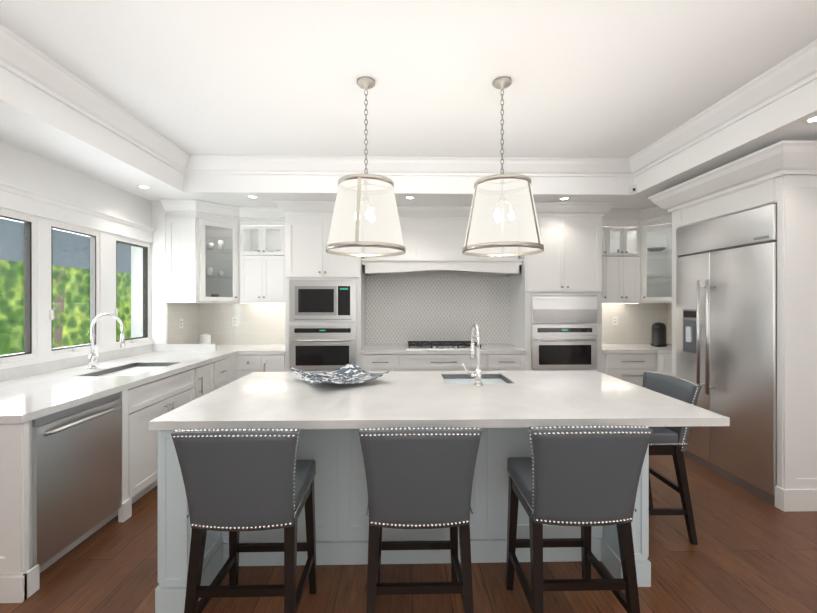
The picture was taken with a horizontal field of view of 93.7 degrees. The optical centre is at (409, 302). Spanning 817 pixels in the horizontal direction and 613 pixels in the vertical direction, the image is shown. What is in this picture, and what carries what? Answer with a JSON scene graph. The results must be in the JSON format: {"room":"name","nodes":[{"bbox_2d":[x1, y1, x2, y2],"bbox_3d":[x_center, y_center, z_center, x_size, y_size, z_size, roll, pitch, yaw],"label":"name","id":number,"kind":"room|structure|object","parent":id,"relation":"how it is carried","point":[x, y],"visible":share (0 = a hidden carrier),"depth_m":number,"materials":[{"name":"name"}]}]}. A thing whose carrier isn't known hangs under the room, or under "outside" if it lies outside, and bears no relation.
{"room":"kitchen","nodes":[
{"label":"kitchen","id":0,"kind":"room"},
{"bbox_2d":[0,140,165,343],"bbox_3d":[-2.866,-0.083,1.437,0.380,3.100,7.080,0,0,-1],"label":"wall","id":1,"kind":"structure","parent":0,"point":[22,168],"depth_m":3.70,"materials":[{"name":"white paint"}]},
{"bbox_2d":[0,344,151,378],"bbox_3d":[-2.857,0.507,3.085,0.016,0.083,2.423,0,0,-1],"label":"backsplash","id":2,"kind":"structure","parent":1,"relation":"attached to","point":[57,365],"depth_m":3.13,"materials":[{"name":"white stone"}]},
{"bbox_2d":[0,181,156,369],"bbox_3d":[-2.871,-0.184,3.330,0.110,1.295,2.155,0,0,-1],"label":"window","id":3,"kind":"structure","parent":1,"relation":"in","point":[40,216],"depth_m":3.20,"materials":[{"name":"white paint"}]},
{"bbox_2d":[152,343,215,350],"bbox_3d":[-2.533,0.505,4.297,0.714,0.083,0.013,0,0,-1],"label":"countertop","id":4,"kind":"structure","parent":1,"relation":"attached to","point":[168,346],"depth_m":4.29,"materials":[{"name":"white stone"}]},
{"bbox_2d":[196,219,239,298],"bbox_3d":[-2.223,-0.498,4.476,0.302,0.867,0.298,0,0,-1],"label":"upper cabinet","id":5,"kind":"object","parent":0,"relation":"attached to","point":[217,240],"depth_m":4.60,"materials":[{"name":"white paint"}]},
{"bbox_2d":[196,200,239,222],"bbox_3d":[-2.230,-1.046,4.492,0.340,0.176,0.355,0,0,-1],"label":"upper cabinet","id":6,"kind":"object","parent":0,"relation":"attached to","point":[204,209],"depth_m":4.42,"materials":[{"name":"white paint"}]},
{"bbox_2d":[0,455,816,612],"bbox_3d":[0.224,1.497,1.505,7.600,0.060,7.680,0,0,-1],"label":"floor","id":7,"kind":"structure","parent":0,"point":[750,552],"depth_m":2.06,"materials":[{"name":"brown wood"}]},
{"bbox_2d":[0,379,155,598],"bbox_3d":[-2.292,1.028,2.369,0.786,0.874,0.916,0,0,-1],"label":"base cabinet","id":8,"kind":"object","parent":7,"relation":"on","point":[66,473],"depth_m":2.14,"materials":[{"name":"white paint"}]},
{"bbox_2d":[0,351,175,390],"bbox_3d":[-2.687,0.569,3.076,0.354,0.041,2.448,0,0,-1],"label":"countertop","id":9,"kind":"structure","parent":8,"relation":"on","point":[5,384],"depth_m":3.05,"materials":[{"name":"white stone"}]},
{"bbox_2d":[0,351,235,422],"bbox_3d":[-2.215,0.593,3.086,0.590,0.088,2.448,0,0,-1],"label":"countertop","id":10,"kind":"structure","parent":8,"relation":"on","point":[18,405],"depth_m":2.48,"materials":[{"name":"white stone"}]},
{"bbox_2d":[88,363,167,374],"bbox_3d":[-2.298,0.684,3.196,0.428,0.259,0.668,0,0,-1],"label":"sink","id":11,"kind":"object","parent":10,"relation":"in","point":[129,368],"depth_m":3.32,"materials":[{"name":"silver metal"}]},
{"bbox_2d":[156,363,203,485],"bbox_3d":[-2.309,1.027,3.181,0.786,0.874,0.707,0,0,-1],"label":"base cabinet","id":12,"kind":"object","parent":7,"relation":"on","point":[172,391],"depth_m":3.19,"materials":[{"name":"white paint"}]},
{"bbox_2d":[204,359,219,394],"bbox_3d":[-2.318,1.026,3.610,0.786,0.874,0.416,0,0,-1],"label":"base cabinet","id":13,"kind":"object","parent":7,"relation":"on","point":[211,370],"depth_m":3.77,"materials":[{"name":"white paint"}]},
{"bbox_2d":[220,355,231,386],"bbox_3d":[-2.325,1.026,3.936,0.786,0.874,0.368,0,0,-1],"label":"base cabinet","id":14,"kind":"object","parent":7,"relation":"on","point":[226,363],"depth_m":4.08,"materials":[{"name":"white paint"}]},
{"bbox_2d":[232,355,243,381],"bbox_3d":[-2.311,1.025,4.231,0.828,0.874,0.221,0,0,-1],"label":"base cabinet","id":15,"kind":"object","parent":7,"relation":"on","point":[237,360],"depth_m":4.33,"materials":[{"name":"white paint"}]},
{"bbox_2d":[171,428,316,612],"bbox_3d":[-0.681,0.976,1.699,0.488,0.981,0.504,0,0,-1],"label":"stool","id":16,"kind":"object","parent":7,"relation":"on","point":[236,481],"visible":1,"depth_m":1.52,"materials":[{"name":"grey leather"}]},
{"bbox_2d":[244,355,267,375],"bbox_3d":[-1.805,1.024,4.664,0.358,0.874,0.664,0,0,-1],"label":"base cabinet","id":17,"kind":"object","parent":7,"relation":"on","point":[252,363],"depth_m":4.33,"materials":[{"name":"white paint"}]},
{"bbox_2d":[216,343,283,354],"bbox_3d":[-2.078,0.567,4.653,1.320,0.041,0.675,0,0,-1],"label":"countertop","id":18,"kind":"structure","parent":17,"relation":"on","point":[240,348],"depth_m":4.56,"materials":[{"name":"white stone"}]},
{"bbox_2d":[200,331,234,344],"bbox_3d":[-2.431,0.450,4.849,0.353,0.191,0.243,0,0,-1],"label":"canister","id":19,"kind":"object","parent":18,"relation":"on","point":[205,338],"visible":0.71,"depth_m":4.74,"materials":[{"name":"white ceramic"}]},
{"bbox_2d":[268,355,283,371],"bbox_3d":[-1.551,1.024,4.669,0.382,0.874,0.664,0,0,-1],"label":"base cabinet","id":20,"kind":"object","parent":7,"relation":"on","point":[275,362],"depth_m":4.34,"materials":[{"name":"white paint"}]},
{"bbox_2d":[284,200,367,371],"bbox_3d":[-0.990,0.163,4.670,0.858,2.596,0.684,0,0,-1],"label":"tall cabinet","id":21,"kind":"object","parent":7,"relation":"on","point":[326,294],"depth_m":4.35,"materials":[{"name":"white paint"}]},
{"bbox_2d":[360,351,399,370],"bbox_3d":[-0.372,1.024,4.694,0.496,0.874,0.664,0,0,-1],"label":"base cabinet","id":22,"kind":"object","parent":7,"relation":"on","point":[371,360],"depth_m":4.37,"materials":[{"name":"white paint"}]},
{"bbox_2d":[155,427,650,612],"bbox_3d":[0.016,1.028,2.432,2.445,0.875,1.228,0,0,-1],"label":"kitchen island","id":23,"kind":"object","parent":7,"relation":"on","point":[340,482],"depth_m":2.14,"materials":[{"name":"paint"}]},
{"bbox_2d":[149,371,728,430],"bbox_3d":[0.149,0.570,2.434,2.740,0.040,1.265,0,0,-1],"label":"island countertop","id":24,"kind":"structure","parent":23,"relation":"on","point":[394,398],"depth_m":2.07,"materials":[{"name":"white stone"}]},
{"bbox_2d":[290,360,393,383],"bbox_3d":[-0.471,0.498,2.649,0.520,0.101,0.520,0,0,-39],"label":"platter","id":25,"kind":"object","parent":24,"relation":"on","point":[352,372],"visible":1,"depth_m":2.69,"materials":[{"name":"grey metal"}]},
{"bbox_2d":[461,323,484,386],"bbox_3d":[0.412,0.345,2.613,0.146,0.411,0.272,0,0,-1],"label":"faucet","id":26,"kind":"object","parent":24,"relation":"on","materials":[{"name":"silver metal"}]},
{"bbox_2d":[445,375,512,382],"bbox_3d":[0.482,0.680,2.784,0.468,0.249,0.369,0,0,-1],"label":"sink","id":27,"kind":"object","parent":24,"relation":"in","point":[448,378],"depth_m":2.90,"materials":[{"name":"silver metal"}]},
{"bbox_2d":[359,427,481,612],"bbox_3d":[0.039,0.976,1.714,0.488,0.981,0.504,0,0,-1],"label":"stool","id":28,"kind":"object","parent":7,"relation":"on","point":[419,477],"visible":1,"depth_m":1.52,"materials":[{"name":"grey leather"}]},
{"bbox_2d":[400,351,495,370],"bbox_3d":[0.383,1.024,4.710,1.142,0.874,0.664,0,0,-1],"label":"base cabinet","id":29,"kind":"object","parent":7,"relation":"on","point":[409,360],"depth_m":4.38,"materials":[{"name":"white paint"}]},
{"bbox_2d":[360,343,523,354],"bbox_3d":[0.385,0.567,4.705,1.892,0.041,0.675,0,0,-1],"label":"countertop","id":30,"kind":"structure","parent":29,"relation":"on","point":[371,346],"depth_m":4.56,"materials":[{"name":"white stone"}]},
{"bbox_2d":[496,351,523,370],"bbox_3d":[1.140,1.024,4.726,0.499,0.874,0.664,0,0,-1],"label":"base cabinet","id":31,"kind":"object","parent":7,"relation":"on","point":[505,360],"depth_m":4.40,"materials":[{"name":"white paint"}]},
{"bbox_2d":[508,203,607,371],"bbox_3d":[1.778,0.163,4.726,0.895,2.596,0.688,0,0,-1],"label":"tall cabinet","id":32,"kind":"object","parent":7,"relation":"on","point":[558,295],"depth_m":4.41,"materials":[{"name":"white paint"}]},
{"bbox_2d":[506,425,651,612],"bbox_3d":[0.719,0.976,1.733,0.488,0.981,0.503,0,0,-1],"label":"stool","id":33,"kind":"object","parent":7,"relation":"on","point":[585,477],"visible":1,"depth_m":1.55,"materials":[{"name":"grey leather"}]},
{"bbox_2d":[600,351,659,386],"bbox_3d":[2.544,1.024,4.727,0.751,0.874,0.721,0,0,-1],"label":"base cabinet","id":34,"kind":"object","parent":7,"relation":"on","point":[629,370],"depth_m":4.43,"materials":[{"name":"white paint"}]},
{"bbox_2d":[604,343,671,358],"bbox_3d":[2.842,0.567,4.547,1.224,0.041,1.095,0,0,-1],"label":"countertop","id":35,"kind":"structure","parent":34,"relation":"on","point":[621,350],"depth_m":4.43,"materials":[{"name":"white stone"}]},
{"bbox_2d":[651,322,666,346],"bbox_3d":[3.138,0.398,4.814,0.188,0.295,0.198,0,0,-1],"label":"smart speaker","id":36,"kind":"object","parent":35,"relation":"on","point":[658,334],"visible":1,"depth_m":4.76,"materials":[{"name":"black plastic"}]},
{"bbox_2d":[660,359,671,374],"bbox_3d":[3.157,1.025,4.569,0.594,0.874,1.064,0,0,-1],"label":"base cabinet","id":37,"kind":"object","parent":7,"relation":"on","point":[665,364],"depth_m":4.37,"materials":[{"name":"white paint"}]},
{"bbox_2d":[642,371,701,544],"bbox_3d":[1.528,0.975,2.532,0.504,0.981,0.488,0,0,-1],"label":"stool","id":38,"kind":"object","parent":7,"relation":"on","point":[672,441],"visible":0.46,"depth_m":2.33,"materials":[{"name":"grey leather"}]},
{"bbox_2d":[648,140,816,511],"bbox_3d":[2.981,0.166,3.268,0.996,2.596,1.393,0,0,-1],"label":"tall cabinet","id":39,"kind":"object","parent":7,"relation":"on","point":[744,292],"visible":0.92,"depth_m":2.90,"materials":[{"name":"white paint"}]},
{"bbox_2d":[0,0,816,208],"bbox_3d":[0.333,-1.353,1.503,6.780,0.440,7.080,0,0,-1],"label":"ceiling","id":40,"kind":"structure","parent":0,"point":[609,78],"depth_m":2.52,"materials":[{"name":"white paint"}]},
{"bbox_2d":[137,185,150,188],"bbox_3d":[-2.605,-1.134,3.762,0.116,0.004,0.114,0,0,-1],"label":"recessed light","id":41,"kind":"object","parent":40,"relation":"in","point":[140,186],"depth_m":3.76,"materials":[{"name":"white paint"}]},
{"bbox_2d":[326,77,405,256],"bbox_3d":[-0.289,-0.904,2.561,0.528,1.139,0.528,0,0,-1],"label":"pendant light","id":42,"kind":"object","parent":40,"relation":"hanging from","point":[365,222],"visible":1,"depth_m":2.38,"materials":[{"name":"white fabric"}]},
{"bbox_2d":[0,23,816,192],"bbox_3d":[0.085,-1.310,0.980,4.689,0.324,6.024,0,0,-1],"label":"crown molding","id":43,"kind":"structure","parent":40,"relation":"attached to","point":[24,60],"depth_m":3.38,"materials":[{"name":"white paint"}]},
{"bbox_2d":[462,76,543,256],"bbox_3d":[0.621,-0.904,2.560,0.528,1.139,0.528,0,0,-1],"label":"pendant light","id":44,"kind":"object","parent":40,"relation":"hanging from","point":[503,221],"visible":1,"depth_m":2.38,"materials":[{"name":"white fabric"}]},
{"bbox_2d":[803,115,816,122],"bbox_3d":[2.506,-1.132,2.359,0.116,0.004,0.114,0,0,-1],"label":"recessed light","id":45,"kind":"object","parent":40,"relation":"in","point":[812,119],"depth_m":2.38,"materials":[{"name":"white paint"}]},
{"bbox_2d":[369,272,505,275],"bbox_3d":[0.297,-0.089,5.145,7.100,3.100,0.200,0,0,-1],"label":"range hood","id":46,"kind":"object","parent":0,"point":[438,274],"depth_m":5.05,"materials":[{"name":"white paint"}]},
{"bbox_2d":[236,251,283,302],"bbox_3d":[-1.744,-0.307,4.816,0.645,0.626,0.359,0,0,-1],"label":"upper cabinet","id":47,"kind":"object","parent":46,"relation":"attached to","point":[278,289],"depth_m":4.65,"materials":[{"name":"white paint"}]},
{"bbox_2d":[364,207,423,266],"bbox_3d":[-0.202,-0.812,4.797,0.682,0.646,0.460,0,0,-1],"label":"range hood","id":48,"kind":"object","parent":46,"relation":"attached to","point":[411,219],"depth_m":4.57,"materials":[{"name":"white paint"}]},
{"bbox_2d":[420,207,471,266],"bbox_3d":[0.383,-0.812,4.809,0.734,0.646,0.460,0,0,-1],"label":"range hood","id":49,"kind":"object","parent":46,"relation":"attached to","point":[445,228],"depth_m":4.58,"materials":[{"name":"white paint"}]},
{"bbox_2d":[468,256,519,266],"bbox_3d":[0.968,-0.812,4.822,0.682,0.646,0.460,0,0,-1],"label":"range hood","id":50,"kind":"object","parent":46,"relation":"attached to","point":[476,261],"depth_m":4.51,"materials":[{"name":"white paint"}]},
{"bbox_2d":[608,251,643,302],"bbox_3d":[2.537,-0.307,4.906,0.630,0.626,0.359,0,0,-1],"label":"upper cabinet","id":51,"kind":"object","parent":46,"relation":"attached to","point":[623,266],"depth_m":4.74,"materials":[{"name":"white paint"}]},
{"bbox_2d":[632,207,671,226],"bbox_3d":[3.018,-1.046,4.567,0.402,0.176,0.437,0,0,-1],"label":"upper cabinet","id":52,"kind":"object","parent":0,"relation":"attached to","point":[647,215],"depth_m":4.65,"materials":[{"name":"white paint"}]},
{"bbox_2d":[640,219,671,298],"bbox_3d":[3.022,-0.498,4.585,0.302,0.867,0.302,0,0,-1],"label":"upper cabinet","id":53,"kind":"object","parent":0,"relation":"attached to","point":[655,238],"depth_m":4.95,"materials":[{"name":"white paint"}]},
{"label":"outside","id":54,"kind":"structure","parent":0,"visible":0},
{"bbox_2d":[0,218,130,354],"bbox_3d":[-4.324,-0.788,4.406,2.350,5.500,15.080,0,0,-1],"label":"garden","id":55,"kind":"object","parent":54,"point":[63,294],"depth_m":5.48,"materials":[{"name":"green plant"}]}
]}

